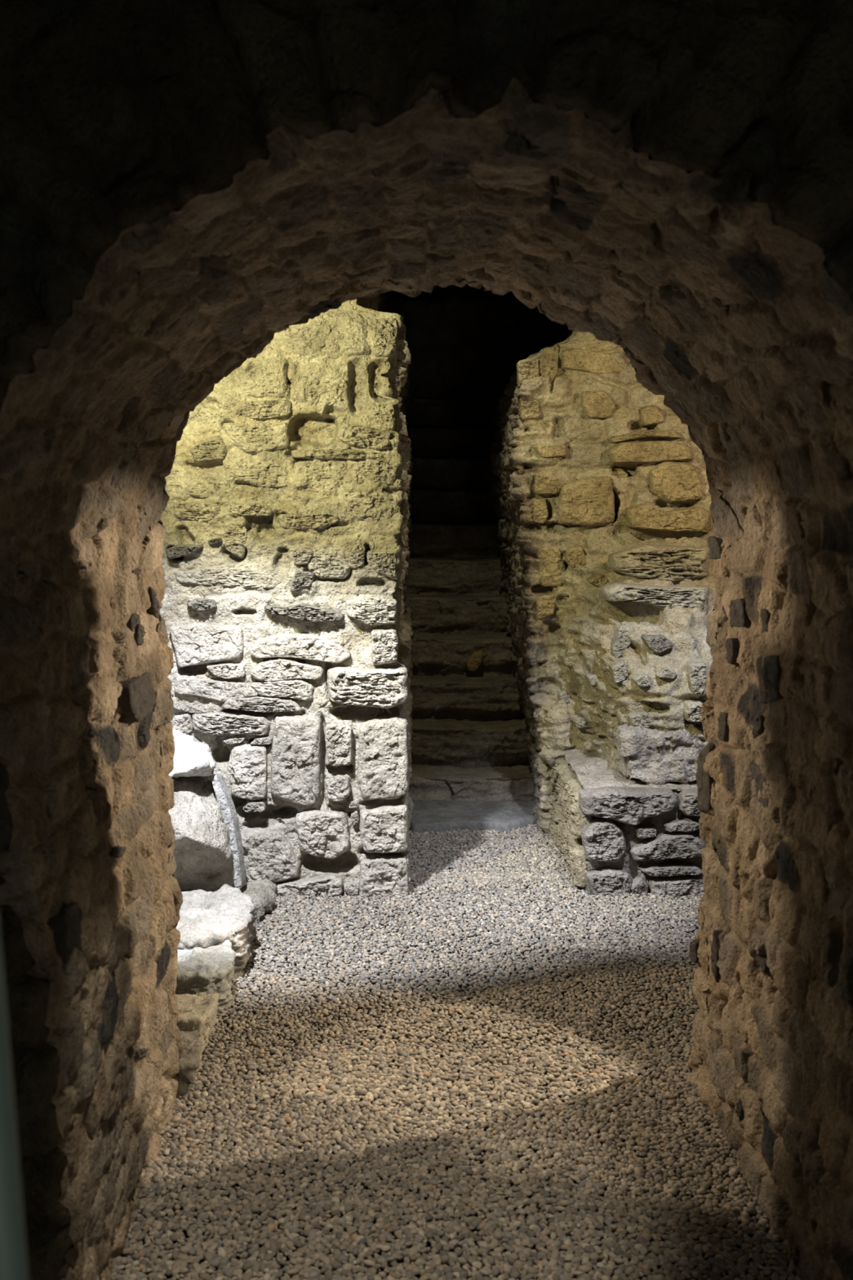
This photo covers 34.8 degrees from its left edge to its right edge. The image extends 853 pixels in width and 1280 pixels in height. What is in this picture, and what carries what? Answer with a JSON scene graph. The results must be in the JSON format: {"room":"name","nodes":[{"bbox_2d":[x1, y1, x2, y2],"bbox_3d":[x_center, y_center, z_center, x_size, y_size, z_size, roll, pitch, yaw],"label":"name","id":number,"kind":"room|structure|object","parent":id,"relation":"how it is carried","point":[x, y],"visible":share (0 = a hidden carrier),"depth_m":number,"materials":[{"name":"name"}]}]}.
{"room":"underground stone crypt","nodes":[
{"label":"underground stone crypt","id":0,"kind":"room"},
{"bbox_2d":[160,292,414,900],"bbox_3d":[-1.179,-0.651,7.356,2.243,3.020,4.434,0,6,0],"label":"wall","id":1,"kind":"structure","parent":0,"point":[286,612],"depth_m":5.26,"materials":[{"name":"beige stone"}]},
{"bbox_2d":[51,833,787,1279],"bbox_3d":[0.100,1.158,4.202,5.800,0.011,6.300,0,6,0],"label":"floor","id":2,"kind":"structure","parent":0,"point":[428,1244],"depth_m":3.71,"materials":[{"name":"grey gravel"}]},
{"bbox_2d":[0,939,28,1279],"bbox_3d":[-0.576,0.805,1.045,0.711,1.411,0.100,0,6,0],"label":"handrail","id":3,"kind":"object","parent":2,"relation":"on","point":[13,1255],"visible":1,"depth_m":0.99,"materials":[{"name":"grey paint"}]},
{"bbox_2d":[177,1030,200,1099],"bbox_3d":[-0.663,1.171,3.712,0.102,0.157,0.282,-1,6,-12],"label":"boulder","id":4,"kind":"object","parent":2,"relation":"on","point":[188,1060],"visible":0.54,"depth_m":3.60,"materials":[{"name":"beige stone"}]},
{"bbox_2d":[175,991,218,1054],"bbox_3d":[-0.705,1.125,3.908,0.204,0.167,0.227,0,6,0],"label":"boulder","id":5,"kind":"object","parent":2,"relation":"on","point":[197,1011],"visible":0.38,"depth_m":3.87,"materials":[{"name":"beige stone"}]},
{"bbox_2d":[174,938,235,1013],"bbox_3d":[-0.734,1.086,4.299,0.264,0.221,0.354,-1,6,-9],"label":"stone block","id":6,"kind":"object","parent":2,"relation":"on","point":[208,970],"visible":0.48,"depth_m":4.19,"materials":[{"name":"beige stone"}]},
{"bbox_2d":[176,884,257,982],"bbox_3d":[-0.759,1.026,4.654,0.372,0.252,0.570,-1,6,-11],"label":"stone slab","id":7,"kind":"object","parent":2,"relation":"on","point":[207,918],"visible":0.37,"depth_m":4.56,"materials":[{"name":"grey stone"}]},
{"bbox_2d":[168,769,246,892],"bbox_3d":[-0.973,0.700,5.115,0.578,0.544,0.580,0,6,0],"label":"stone","id":8,"kind":"object","parent":7,"relation":"on","point":[208,853],"visible":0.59,"depth_m":5.00,"materials":[{"name":"grey stone"}]},
{"bbox_2d":[168,728,216,777],"bbox_3d":[-1.024,0.382,5.154,0.475,0.272,0.470,0,6,0],"label":"boulder","id":9,"kind":"object","parent":8,"relation":"on","point":[192,757],"visible":0.37,"depth_m":5.03,"materials":[{"name":"white stone"}]},
{"bbox_2d":[240,878,279,927],"bbox_3d":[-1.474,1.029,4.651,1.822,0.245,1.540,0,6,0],"label":"boulder","id":10,"kind":"object","parent":2,"relation":"on","point":[263,893],"visible":0.09,"depth_m":5.14,"materials":[{"name":"grey stone"}]},
{"bbox_2d":[0,0,852,1279],"bbox_3d":[0.149,-0.491,2.903,5.562,3.660,1.687,0,6,0],"label":"stone archway","id":11,"kind":"object","parent":2,"relation":"on","point":[185,185],"visible":1,"depth_m":2.57,"materials":[{"name":"stone"}]},
{"bbox_2d":[109,823,799,1279],"bbox_3d":[0.322,1.102,4.518,2.574,0.032,4.974,0,6,0],"label":"gravel","id":12,"kind":"object","parent":2,"relation":"on","point":[583,1224],"visible":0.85,"depth_m":3.54,"materials":[{"name":"grey gravel"}]},
{"bbox_2d":[409,800,537,833],"bbox_3d":[0.246,0.869,6.599,0.747,0.088,0.533,0,6,0],"label":"threshold slab","id":13,"kind":"object","parent":12,"relation":"on","point":[429,815],"visible":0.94,"depth_m":6.51,"materials":[{"name":"grey stone"}]},
{"bbox_2d":[405,371,534,801],"bbox_3d":[0.255,-0.494,8.299,0.810,2.502,3.228,0,6,0],"label":"stone staircase","id":14,"kind":"structure","parent":2,"relation":"on","point":[468,743],"depth_m":7.78,"materials":[{"name":"brown stone"}]},
{"bbox_2d":[548,748,706,899],"bbox_3d":[1.653,0.738,6.085,2.195,0.518,1.564,0,6,0],"label":"stone wall","id":15,"kind":"structure","parent":2,"relation":"on","point":[617,834],"depth_m":5.37,"materials":[{"name":"grey stone"}]},
{"bbox_2d":[612,720,701,785],"bbox_3d":[0.951,0.446,5.629,0.370,0.246,0.460,0,6,0],"label":"stone block","id":16,"kind":"object","parent":15,"relation":"on","point":[647,755],"visible":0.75,"depth_m":5.43,"materials":[{"name":"grey stone"}]},
{"bbox_2d":[387,284,515,302],"bbox_3d":[0.100,-2.026,6.356,5.400,0.116,6.120,0,6,0],"label":"ceiling","id":17,"kind":"structure","parent":0,"point":[438,294],"depth_m":9.14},
{"bbox_2d":[387,296,550,399],"bbox_3d":[0.400,-0.891,9.531,1.600,3.000,0.132,0,6,0],"label":"wall","id":18,"kind":"structure","parent":0,"point":[455,338],"depth_m":9.40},
{"bbox_2d":[484,318,717,835],"bbox_3d":[1.554,-0.666,7.444,2.399,3.010,4.277,0,6,0],"label":"wall","id":19,"kind":"structure","parent":0,"point":[601,504],"depth_m":6.07,"materials":[{"name":"beige stone"}]}
]}

